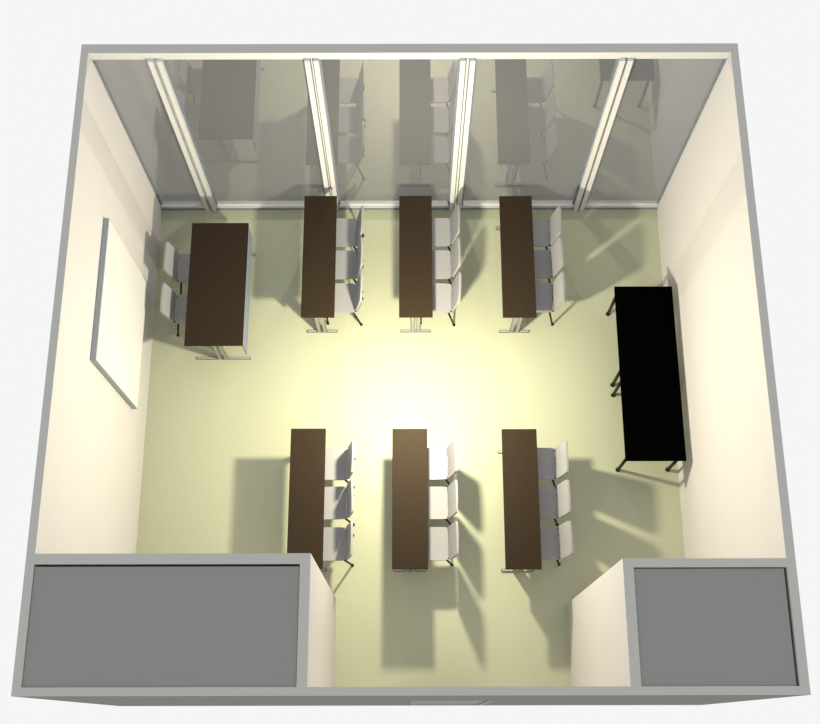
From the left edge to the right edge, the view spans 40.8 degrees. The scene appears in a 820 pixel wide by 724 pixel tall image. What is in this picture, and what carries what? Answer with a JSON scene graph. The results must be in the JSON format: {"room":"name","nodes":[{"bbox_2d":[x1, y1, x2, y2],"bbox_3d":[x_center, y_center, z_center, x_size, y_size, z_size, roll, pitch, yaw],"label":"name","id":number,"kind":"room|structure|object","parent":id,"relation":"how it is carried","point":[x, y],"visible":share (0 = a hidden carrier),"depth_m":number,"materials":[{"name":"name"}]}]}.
{"room":"classroom","nodes":[
{"label":"classroom","id":0,"kind":"room"},
{"bbox_2d":[11,44,161,705],"bbox_3d":[-3.265,0.337,11.772,0.075,3.496,6.290,0,71,0],"label":"wall","id":1,"kind":"structure","parent":0,"point":[87,488],"depth_m":11.06,"materials":[{"name":"paint"}]},
{"bbox_2d":[90,218,146,408],"bbox_3d":[-3.196,-0.485,12.214,0.060,1.780,1.580,0,71,0],"label":"whiteboard","id":2,"kind":"object","parent":1,"relation":"attached to","point":[118,327],"visible":1,"depth_m":11.98,"materials":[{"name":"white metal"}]},
{"bbox_2d":[22,566,299,687],"bbox_3d":[-2.083,2.234,9.331,2.272,0.045,0.995,0,71,0],"label":"ceiling","id":3,"kind":"structure","parent":0,"point":[199,626],"depth_m":9.31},
{"bbox_2d":[34,553,335,686],"bbox_3d":[-2.038,2.726,10.970,2.370,3.496,1.105,0,71,0],"label":"wall","id":4,"kind":"structure","parent":0,"point":[316,646],"depth_m":9.48,"materials":[{"name":"paint"}]},
{"bbox_2d":[88,43,730,58],"bbox_3d":[-0.006,-3.141,11.147,6.455,0.100,0.105,0,71,0],"label":"wall","id":5,"kind":"structure","parent":0,"point":[606,50],"depth_m":11.10,"materials":[{"name":"grey paint"}]},
{"bbox_2d":[92,59,204,209],"bbox_3d":[-2.948,-2.563,12.797,0.570,3.396,0.090,0,71,0],"label":"window","id":6,"kind":"structure","parent":5,"relation":"in","point":[130,85],"depth_m":12.54,"materials":[{"name":"grey"}]},
{"bbox_2d":[147,59,216,210],"bbox_3d":[-2.588,-2.559,12.796,0.150,3.396,0.120,0,71,0],"label":"trim","id":7,"kind":"structure","parent":5,"relation":"attached to","point":[157,67],"depth_m":12.45,"materials":[{"name":"white"}]},
{"bbox_2d":[163,59,324,209],"bbox_3d":[-1.793,-2.565,12.798,1.440,3.396,0.090,0,71,0],"label":"window","id":8,"kind":"structure","parent":5,"relation":"in","point":[250,123],"depth_m":12.53,"materials":[{"name":"grey"}]},
{"bbox_2d":[304,59,338,210],"bbox_3d":[-0.998,-2.562,12.797,0.150,3.396,0.120,0,71,0],"label":"trim","id":9,"kind":"structure","parent":5,"relation":"attached to","point":[312,66],"depth_m":12.35,"materials":[{"name":"white"}]},
{"bbox_2d":[319,58,459,209],"bbox_3d":[-0.208,-2.568,12.799,1.430,3.396,0.090,0,71,0],"label":"window","id":10,"kind":"structure","parent":5,"relation":"in","point":[391,122],"depth_m":12.51,"materials":[{"name":"grey"}]},
{"bbox_2d":[449,58,475,210],"bbox_3d":[0.587,-2.564,12.797,0.160,3.396,0.120,0,71,0],"label":"trim","id":11,"kind":"structure","parent":5,"relation":"attached to","point":[467,65],"depth_m":12.44,"materials":[{"name":"white"}]},
{"bbox_2d":[461,58,618,209],"bbox_3d":[1.397,-2.571,12.800,1.460,3.396,0.090,0,71,0],"label":"window","id":12,"kind":"structure","parent":5,"relation":"in","point":[534,122],"depth_m":12.51,"materials":[{"name":"grey"}]},
{"bbox_2d":[573,58,633,210],"bbox_3d":[2.197,-2.567,12.798,0.140,3.396,0.120,0,71,0],"label":"trim","id":13,"kind":"structure","parent":5,"relation":"attached to","point":[624,65],"depth_m":12.45,"materials":[{"name":"white"}]},
{"bbox_2d":[585,58,726,208],"bbox_3d":[2.744,-2.573,12.800,0.955,3.396,0.090,0,71,0],"label":"window","id":14,"kind":"structure","parent":5,"relation":"in","point":[662,102],"depth_m":12.54,"materials":[{"name":"grey"}]},
{"bbox_2d":[136,209,684,705],"bbox_3d":[0.003,0.903,13.478,6.610,0.100,6.290,0,71,0],"label":"floor","id":15,"kind":"structure","parent":0,"point":[216,466],"depth_m":13.46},
{"bbox_2d":[160,283,186,335],"bbox_3d":[-2.715,-0.638,13.489,0.484,0.865,0.386,0,71,0],"label":"chair","id":16,"kind":"object","parent":15,"relation":"on","point":[168,302],"visible":0.67,"depth_m":13.37,"materials":[{"name":"grey plastic"}]},
{"bbox_2d":[163,241,189,293],"bbox_3d":[-2.716,-1.150,13.661,0.484,0.865,0.386,0,71,0],"label":"chair","id":17,"kind":"object","parent":15,"relation":"on","point":[171,260],"visible":0.59,"depth_m":13.55,"materials":[{"name":"grey plastic"}]},
{"bbox_2d":[184,223,255,359],"bbox_3d":[-2.321,-0.830,13.611,0.690,0.750,1.590,0,71,0],"label":"desk","id":18,"kind":"object","parent":15,"relation":"on","point":[218,296],"visible":1,"depth_m":13.27,"materials":[{"name":"brown wood"}]},
{"bbox_2d":[287,429,326,570],"bbox_3d":[-1.166,1.642,12.782,0.400,0.750,1.600,0,71,0],"label":"table","id":19,"kind":"object","parent":15,"relation":"on","point":[308,446],"visible":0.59,"depth_m":12.44,"materials":[{"name":"brown wood"}]},
{"bbox_2d":[301,196,337,332],"bbox_3d":[-1.101,-1.174,13.726,0.400,0.750,1.600,0,71,0],"label":"table","id":20,"kind":"object","parent":15,"relation":"on","point":[320,212],"visible":0.98,"depth_m":13.38,"materials":[{"name":"brown wood"}]},
{"bbox_2d":[323,522,353,566],"bbox_3d":[-0.870,2.079,12.577,0.484,0.865,0.386,0,71,0],"label":"chair","id":21,"kind":"object","parent":15,"relation":"on","point":[337,541],"visible":0.78,"depth_m":12.53,"materials":[{"name":"grey plastic"}]},
{"bbox_2d":[324,479,354,525],"bbox_3d":[-0.871,1.633,12.727,0.484,0.865,0.386,-2,71,-1],"label":"chair","id":22,"kind":"object","parent":15,"relation":"on","point":[337,505],"visible":0.83,"depth_m":12.67,"materials":[{"name":"grey plastic"}]},
{"bbox_2d":[325,441,355,487],"bbox_3d":[-0.872,1.198,12.873,0.484,0.865,0.386,1,71,0],"label":"chair","id":23,"kind":"object","parent":15,"relation":"on","point":[338,466],"visible":0.81,"depth_m":12.82,"materials":[{"name":"grey plastic"}]},
{"bbox_2d":[326,272,362,325],"bbox_3d":[-0.805,-0.774,13.534,0.484,0.865,0.386,1,71,0],"label":"chair","id":24,"kind":"object","parent":15,"relation":"on","point":[348,296],"visible":0.8,"depth_m":13.49,"materials":[{"name":"grey plastic"}]},
{"bbox_2d":[335,238,363,292],"bbox_3d":[-0.806,-1.192,13.675,0.484,0.865,0.386,0,71,0],"label":"chair","id":25,"kind":"object","parent":15,"relation":"on","point":[349,264],"visible":0.76,"depth_m":13.62,"materials":[{"name":"grey plastic"}]},
{"bbox_2d":[336,206,363,250],"bbox_3d":[-0.807,-1.608,13.814,0.484,0.865,0.386,1,71,0],"label":"chair","id":26,"kind":"object","parent":15,"relation":"on","point":[347,230],"visible":0.77,"depth_m":13.76,"materials":[{"name":"grey plastic"}]},
{"bbox_2d":[392,429,427,571],"bbox_3d":[-0.001,1.645,12.781,0.400,0.750,1.600,0,71,0],"label":"table","id":27,"kind":"object","parent":15,"relation":"on","point":[409,446],"visible":1,"depth_m":12.43,"materials":[{"name":"brown wood"}]},
{"bbox_2d":[399,196,432,332],"bbox_3d":[0.069,-1.176,13.727,0.400,0.750,1.600,0,71,0],"label":"table","id":28,"kind":"object","parent":15,"relation":"on","point":[415,212],"visible":1,"depth_m":13.37,"materials":[{"name":"brown wood"}]},
{"bbox_2d":[421,272,460,325],"bbox_3d":[0.364,-0.775,13.534,0.484,0.865,0.386,2,71,1],"label":"chair","id":29,"kind":"object","parent":15,"relation":"on","point":[442,292],"visible":0.81,"depth_m":13.47,"materials":[{"name":"grey plastic"}]},
{"bbox_2d":[427,440,457,484],"bbox_3d":[0.293,1.195,12.874,0.484,0.865,0.386,-1,71,0],"label":"chair","id":30,"kind":"object","parent":15,"relation":"on","point":[437,458],"visible":0.78,"depth_m":12.81,"materials":[{"name":"grey plastic"}]},
{"bbox_2d":[428,480,457,524],"bbox_3d":[0.294,1.632,12.727,0.484,0.865,0.386,0,71,0],"label":"chair","id":31,"kind":"object","parent":15,"relation":"on","point":[442,503],"visible":0.75,"depth_m":12.66,"materials":[{"name":"grey plastic"}]},
{"bbox_2d":[428,521,458,565],"bbox_3d":[0.295,2.077,12.578,0.484,0.865,0.386,-1,71,0],"label":"chair","id":32,"kind":"object","parent":15,"relation":"on","point":[438,537],"visible":0.76,"depth_m":12.52,"materials":[{"name":"grey plastic"}]},
{"bbox_2d":[432,238,459,287],"bbox_3d":[0.364,-1.194,13.675,0.484,0.865,0.386,-1,71,0],"label":"chair","id":33,"kind":"object","parent":15,"relation":"on","point":[444,266],"visible":0.75,"depth_m":13.61,"materials":[{"name":"grey plastic"}]},
{"bbox_2d":[432,205,459,254],"bbox_3d":[0.363,-1.611,13.815,0.484,0.865,0.386,-1,71,0],"label":"chair","id":34,"kind":"object","parent":15,"relation":"on","point":[441,227],"visible":0.76,"depth_m":13.75,"materials":[{"name":"grey plastic"}]},
{"bbox_2d":[496,196,536,332],"bbox_3d":[1.304,-1.173,13.726,0.400,0.750,1.600,0,71,0],"label":"table","id":35,"kind":"object","parent":15,"relation":"on","point":[516,220],"visible":1,"depth_m":13.37,"materials":[{"name":"brown wood"}]},
{"bbox_2d":[498,429,541,571],"bbox_3d":[1.254,1.648,12.780,0.400,0.750,1.600,0,71,0],"label":"table","id":36,"kind":"object","parent":15,"relation":"on","point":[522,533],"visible":1,"depth_m":12.42,"materials":[{"name":"brown wood"}]},
{"bbox_2d":[533,206,560,249],"bbox_3d":[1.598,-1.611,13.815,0.484,0.865,0.386,3,71,1],"label":"chair","id":37,"kind":"object","parent":15,"relation":"on","point":[542,237],"visible":0.76,"depth_m":13.74,"materials":[{"name":"grey plastic"}]},
{"bbox_2d":[534,237,563,283],"bbox_3d":[1.599,-1.197,13.676,0.484,0.865,0.386,-2,71,-1],"label":"chair","id":38,"kind":"object","parent":15,"relation":"on","point":[543,267],"visible":0.74,"depth_m":13.60,"materials":[{"name":"grey plastic"}]},
{"bbox_2d":[535,272,564,325],"bbox_3d":[1.599,-0.777,13.535,0.484,0.865,0.386,1,71,0],"label":"chair","id":39,"kind":"object","parent":15,"relation":"on","point":[544,291],"visible":0.74,"depth_m":13.46,"materials":[{"name":"grey plastic"}]},
{"bbox_2d":[537,441,568,487],"bbox_3d":[1.548,1.194,12.874,0.484,0.865,0.386,1,71,0],"label":"chair","id":40,"kind":"object","parent":15,"relation":"on","point":[547,457],"visible":0.78,"depth_m":12.80,"materials":[{"name":"grey plastic"}]},
{"bbox_2d":[539,480,570,525],"bbox_3d":[1.549,1.629,12.728,0.484,0.865,0.386,-1,71,0],"label":"chair","id":41,"kind":"object","parent":15,"relation":"on","point":[549,501],"visible":0.72,"depth_m":12.65,"materials":[{"name":"grey plastic"}]},
{"bbox_2d":[540,521,572,565],"bbox_3d":[1.550,2.074,12.579,0.484,0.865,0.386,-1,71,0],"label":"chair","id":42,"kind":"object","parent":15,"relation":"on","point":[550,546],"visible":0.77,"depth_m":12.50,"materials":[{"name":"grey plastic"}]},
{"bbox_2d":[606,286,678,386],"bbox_3d":[2.801,-0.281,13.427,0.690,0.750,1.070,0,71,0],"label":"table","id":43,"kind":"object","parent":15,"relation":"on","point":[645,319],"visible":0.86,"depth_m":13.07,"materials":[{"name":"black laminate"}]},
{"bbox_2d":[611,371,685,471],"bbox_3d":[2.803,0.734,13.086,0.690,0.750,1.070,0,71,0],"label":"table","id":44,"kind":"object","parent":15,"relation":"on","point":[653,427],"visible":1,"depth_m":12.74,"materials":[{"name":"black laminate"}]},
{"bbox_2d":[20,686,800,705],"bbox_3d":[0.005,3.280,10.784,6.455,3.496,0.070,0,71,0],"label":"wall","id":45,"kind":"structure","parent":0,"point":[122,696],"depth_m":9.14,"materials":[{"name":"paint"}]},
{"bbox_2d":[411,700,494,705],"bbox_3d":[0.408,3.481,11.454,0.796,2.098,0.117,0,71,0],"label":"door","id":46,"kind":"structure","parent":45,"relation":"in","point":[413,702],"depth_m":11.29,"materials":[{"name":"grey"}]},
{"bbox_2d":[568,558,786,686],"bbox_3d":[2.530,2.742,10.964,1.405,3.496,1.055,0,71,0],"label":"wall","id":47,"kind":"structure","parent":0,"point":[602,619],"depth_m":9.86,"materials":[{"name":"paint"}]},
{"bbox_2d":[634,568,796,685],"bbox_3d":[2.564,2.238,9.329,1.286,0.045,0.970,0,71,0],"label":"ceiling","id":48,"kind":"structure","parent":0,"point":[714,626],"depth_m":9.30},
{"bbox_2d":[657,43,810,704],"bbox_3d":[3.267,0.326,11.775,0.080,3.496,6.290,0,71,0],"label":"wall","id":49,"kind":"structure","parent":0,"point":[734,498],"depth_m":11.28,"materials":[{"name":"paint"}]}
]}

